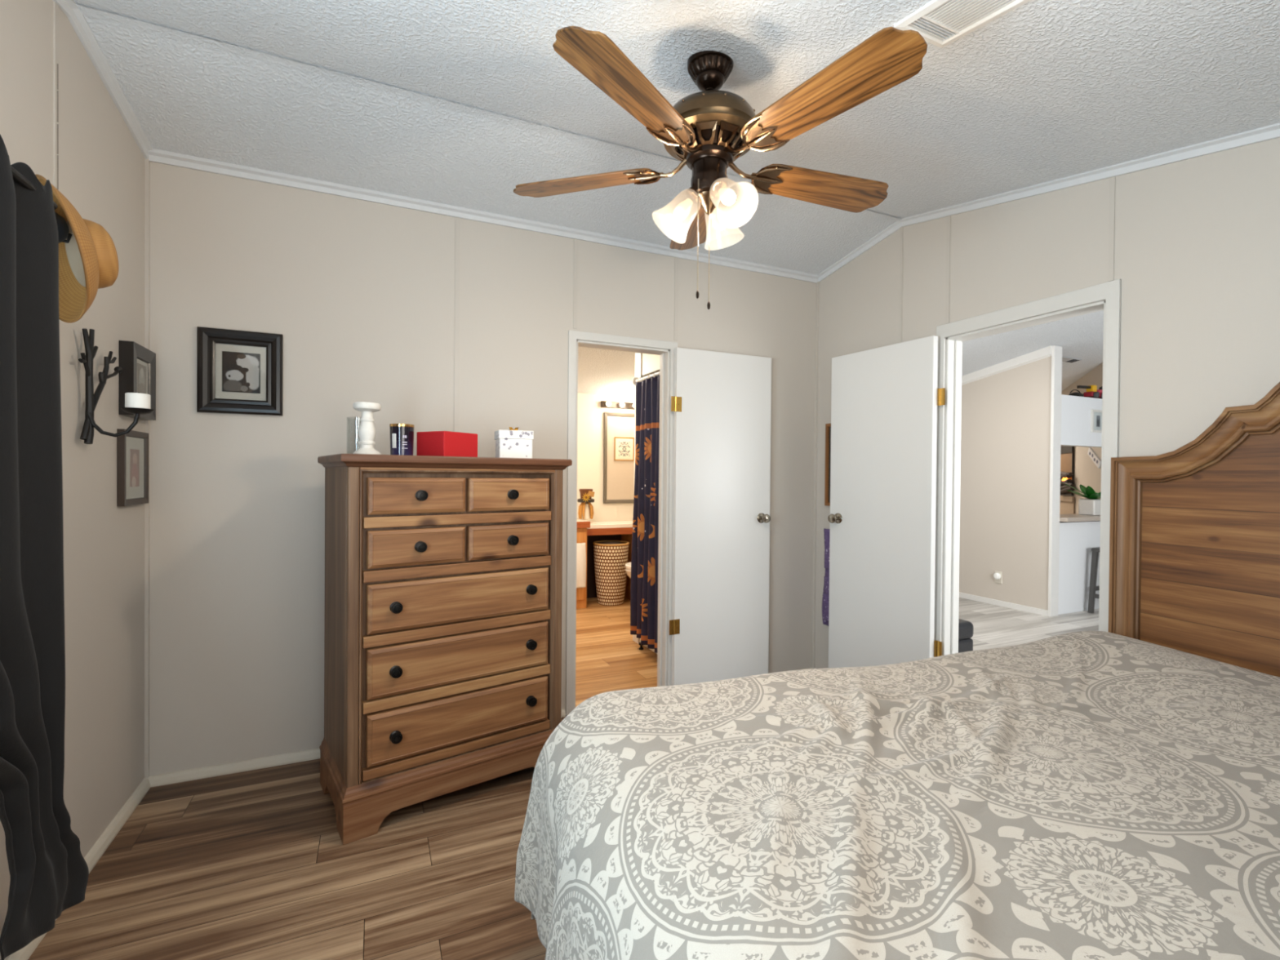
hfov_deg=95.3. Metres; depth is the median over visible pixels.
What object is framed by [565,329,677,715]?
trim
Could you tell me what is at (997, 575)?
night light
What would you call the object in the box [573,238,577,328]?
trim
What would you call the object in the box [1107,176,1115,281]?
trim
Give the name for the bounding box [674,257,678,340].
trim
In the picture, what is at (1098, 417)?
print
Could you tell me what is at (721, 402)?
door
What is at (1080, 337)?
ceiling
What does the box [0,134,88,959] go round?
curtain
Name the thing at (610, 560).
wicker basket
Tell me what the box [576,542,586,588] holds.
towel
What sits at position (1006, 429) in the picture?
wall
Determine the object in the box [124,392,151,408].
pillar candle
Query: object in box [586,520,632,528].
countertop
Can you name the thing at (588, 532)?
vanity
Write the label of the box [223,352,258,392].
print
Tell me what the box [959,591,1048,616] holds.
baseboard
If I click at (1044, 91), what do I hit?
ceiling
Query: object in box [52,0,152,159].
trim
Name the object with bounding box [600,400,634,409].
vanity light
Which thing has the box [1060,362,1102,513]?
wall
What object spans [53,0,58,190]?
trim
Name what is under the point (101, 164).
wall
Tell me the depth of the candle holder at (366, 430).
2.15 m
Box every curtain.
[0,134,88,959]
[630,371,659,653]
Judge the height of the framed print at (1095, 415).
0.208 m
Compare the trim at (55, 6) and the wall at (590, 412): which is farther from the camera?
the wall at (590, 412)
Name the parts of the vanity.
cabinet door, panel, panel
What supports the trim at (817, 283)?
attached to the wall at (360, 294)
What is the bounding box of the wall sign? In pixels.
[1087,447,1101,468]
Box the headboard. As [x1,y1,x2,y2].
[1108,382,1279,677]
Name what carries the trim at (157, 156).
attached to the wall at (360, 294)
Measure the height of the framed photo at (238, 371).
0.335 m
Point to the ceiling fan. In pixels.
(708, 129)
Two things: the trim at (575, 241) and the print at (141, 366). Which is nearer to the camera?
the print at (141, 366)
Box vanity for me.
[576,519,632,608]
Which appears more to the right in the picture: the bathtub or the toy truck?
the toy truck
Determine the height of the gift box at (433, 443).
0.098 m
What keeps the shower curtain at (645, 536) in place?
hanging from the curtain rod
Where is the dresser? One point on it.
(443, 575)
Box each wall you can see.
[0,0,144,959]
[149,161,816,775]
[577,392,635,521]
[814,137,1279,668]
[959,355,1051,610]
[1057,394,1102,614]
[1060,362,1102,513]
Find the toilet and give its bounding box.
[625,562,631,578]
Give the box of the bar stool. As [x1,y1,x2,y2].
[1087,546,1100,613]
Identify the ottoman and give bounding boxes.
[958,618,973,653]
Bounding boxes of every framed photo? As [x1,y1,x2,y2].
[116,428,148,506]
[119,340,155,420]
[196,326,283,415]
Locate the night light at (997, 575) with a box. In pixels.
[993,570,1002,583]
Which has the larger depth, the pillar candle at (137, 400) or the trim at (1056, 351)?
the trim at (1056, 351)
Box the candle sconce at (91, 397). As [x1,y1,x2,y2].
[78,328,154,444]
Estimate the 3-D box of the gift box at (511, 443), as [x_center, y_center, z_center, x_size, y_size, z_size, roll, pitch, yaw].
[-0.537,-0.156,2.483,0.144,0.138,0.118,0,1,-23]
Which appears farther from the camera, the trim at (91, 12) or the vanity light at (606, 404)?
the vanity light at (606, 404)
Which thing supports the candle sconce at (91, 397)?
attached to the wall at (101, 164)
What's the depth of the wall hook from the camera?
1.46 m
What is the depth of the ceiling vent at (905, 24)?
1.38 m
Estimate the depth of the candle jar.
2.18 m
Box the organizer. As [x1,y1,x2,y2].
[822,528,830,626]
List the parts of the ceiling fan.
blade, blade, lamp shade, blade, pull chain, pull chain, lamp shade, bulb, lamp shade, blade, blade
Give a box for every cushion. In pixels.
[958,618,973,639]
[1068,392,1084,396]
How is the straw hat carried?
hanging from the wall at (101, 164)
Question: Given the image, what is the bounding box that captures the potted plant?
[1065,483,1101,515]
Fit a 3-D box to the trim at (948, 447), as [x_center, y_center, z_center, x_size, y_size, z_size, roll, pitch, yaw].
[1.631,0.237,2.503,0.112,1.947,0.763,0,1,-24]
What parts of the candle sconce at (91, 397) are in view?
twig stem, arm, plate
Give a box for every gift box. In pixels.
[416,431,477,457]
[494,426,533,458]
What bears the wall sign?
attached to the wall at (1086, 473)
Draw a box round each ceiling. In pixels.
[73,0,1279,396]
[961,310,1103,391]
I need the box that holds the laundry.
[595,541,623,544]
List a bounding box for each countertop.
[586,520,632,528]
[1059,513,1100,522]
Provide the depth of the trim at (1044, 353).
5.47 m
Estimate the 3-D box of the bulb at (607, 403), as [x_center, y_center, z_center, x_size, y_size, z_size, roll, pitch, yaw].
[-0.314,-0.751,5.757,0.056,0.056,0.071,0,1,-24]
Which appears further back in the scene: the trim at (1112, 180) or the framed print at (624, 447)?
the framed print at (624, 447)
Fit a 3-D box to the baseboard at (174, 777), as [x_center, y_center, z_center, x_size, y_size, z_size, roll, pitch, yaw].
[-0.414,1.171,2.925,3.280,0.036,0.022,0,1,-24]
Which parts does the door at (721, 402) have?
knob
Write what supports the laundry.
in the wicker basket
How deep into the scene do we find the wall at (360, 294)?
2.48 m
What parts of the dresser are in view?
corner post, knob, knob, knob, drawer, drawer, knob, knob, plinth moulding, rail, rail, drawer, rail, rail, moulding, rail, drawer, drawer, rail, drawer, drawer, knob, knob, knob, knob, knob, corner post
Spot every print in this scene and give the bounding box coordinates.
[129,448,139,487]
[137,362,146,393]
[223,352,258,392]
[613,436,634,460]
[828,427,831,502]
[1090,408,1102,432]
[1096,415,1100,426]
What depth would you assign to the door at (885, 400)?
3.00 m
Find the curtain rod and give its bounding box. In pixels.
[632,371,658,385]
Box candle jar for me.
[389,423,414,455]
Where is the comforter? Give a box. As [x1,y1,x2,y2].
[514,631,1279,959]
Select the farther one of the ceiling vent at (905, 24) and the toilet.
the toilet
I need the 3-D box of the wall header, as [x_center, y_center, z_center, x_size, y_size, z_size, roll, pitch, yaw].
[0.219,-0.967,3.812,0.060,0.447,0.880,0,1,-24]
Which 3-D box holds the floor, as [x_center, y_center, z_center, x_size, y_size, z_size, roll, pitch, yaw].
[2.623,1.244,4.097,9.980,0.080,6.800,0,1,-24]
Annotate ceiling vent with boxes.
[893,0,1030,48]
[1062,356,1081,363]
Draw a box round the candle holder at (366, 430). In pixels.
[352,401,381,454]
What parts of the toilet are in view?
seat lid, bowl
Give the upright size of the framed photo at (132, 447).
0.265 m
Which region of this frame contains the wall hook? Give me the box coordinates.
[62,232,72,243]
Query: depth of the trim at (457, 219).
2.71 m
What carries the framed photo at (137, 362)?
attached to the wall at (101, 164)
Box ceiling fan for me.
[513,26,927,309]
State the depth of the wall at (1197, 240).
2.08 m
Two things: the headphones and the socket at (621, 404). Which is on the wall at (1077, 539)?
the headphones
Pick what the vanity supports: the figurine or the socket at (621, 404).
the figurine
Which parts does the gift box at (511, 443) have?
lid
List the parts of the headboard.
headboard moulding, headboard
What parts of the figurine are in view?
hat crown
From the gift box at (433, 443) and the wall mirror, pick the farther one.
the wall mirror
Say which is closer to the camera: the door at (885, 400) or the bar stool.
the door at (885, 400)
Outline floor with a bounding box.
[27,597,1098,959]
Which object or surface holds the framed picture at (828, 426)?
attached to the wall at (1197, 240)
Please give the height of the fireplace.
1.630 m
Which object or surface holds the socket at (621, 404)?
attached to the vanity light at (606, 404)
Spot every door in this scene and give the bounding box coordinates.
[669,347,771,685]
[827,335,945,667]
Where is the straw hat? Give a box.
[35,173,119,323]
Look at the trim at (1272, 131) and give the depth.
2.23 m
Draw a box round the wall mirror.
[603,412,634,503]
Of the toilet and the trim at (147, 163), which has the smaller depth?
the trim at (147, 163)
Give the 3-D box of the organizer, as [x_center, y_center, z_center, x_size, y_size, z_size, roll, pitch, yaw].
[1.143,0.557,3.411,0.047,0.622,0.237,0,1,-24]
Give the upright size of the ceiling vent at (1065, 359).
0.023 m
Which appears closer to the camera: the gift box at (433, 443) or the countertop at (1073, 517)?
the gift box at (433, 443)
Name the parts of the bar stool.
seat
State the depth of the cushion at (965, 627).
3.57 m
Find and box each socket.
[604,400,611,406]
[618,401,624,407]
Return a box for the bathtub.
[640,638,657,653]
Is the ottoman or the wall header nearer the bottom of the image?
the ottoman
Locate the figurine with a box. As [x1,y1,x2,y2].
[577,488,594,519]
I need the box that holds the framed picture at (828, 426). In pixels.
[824,423,831,506]
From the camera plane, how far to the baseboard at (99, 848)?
1.90 m
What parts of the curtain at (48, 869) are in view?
rod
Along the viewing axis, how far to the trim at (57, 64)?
1.60 m
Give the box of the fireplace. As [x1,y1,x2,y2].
[1059,445,1075,514]
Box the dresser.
[317,453,572,844]
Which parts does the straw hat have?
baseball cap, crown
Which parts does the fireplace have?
panel, panel, sill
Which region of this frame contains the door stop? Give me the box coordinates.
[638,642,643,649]
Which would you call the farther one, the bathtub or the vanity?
the vanity
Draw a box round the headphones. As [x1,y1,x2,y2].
[1068,389,1084,396]
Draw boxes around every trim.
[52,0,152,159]
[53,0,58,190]
[57,63,57,189]
[75,4,902,222]
[144,158,150,778]
[147,148,818,283]
[453,217,459,431]
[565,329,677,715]
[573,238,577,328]
[632,352,642,644]
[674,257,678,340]
[812,281,819,668]
[817,122,1279,282]
[898,226,903,342]
[933,279,1121,655]
[945,215,951,324]
[961,346,1051,385]
[1047,345,1062,616]
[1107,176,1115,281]
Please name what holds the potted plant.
on the countertop at (1073, 517)
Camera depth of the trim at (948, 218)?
2.77 m
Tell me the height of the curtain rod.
0.060 m
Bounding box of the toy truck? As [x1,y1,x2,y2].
[1076,385,1102,398]
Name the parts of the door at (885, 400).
knob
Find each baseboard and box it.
[7,777,151,959]
[148,667,813,786]
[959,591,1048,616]
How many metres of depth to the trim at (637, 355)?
4.25 m
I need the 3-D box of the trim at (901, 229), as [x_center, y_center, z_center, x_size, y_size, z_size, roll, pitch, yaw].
[1.343,-0.058,3.029,0.004,2.522,0.018,0,1,-24]
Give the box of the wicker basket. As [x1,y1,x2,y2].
[592,540,629,605]
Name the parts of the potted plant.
pot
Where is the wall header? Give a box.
[641,353,659,376]

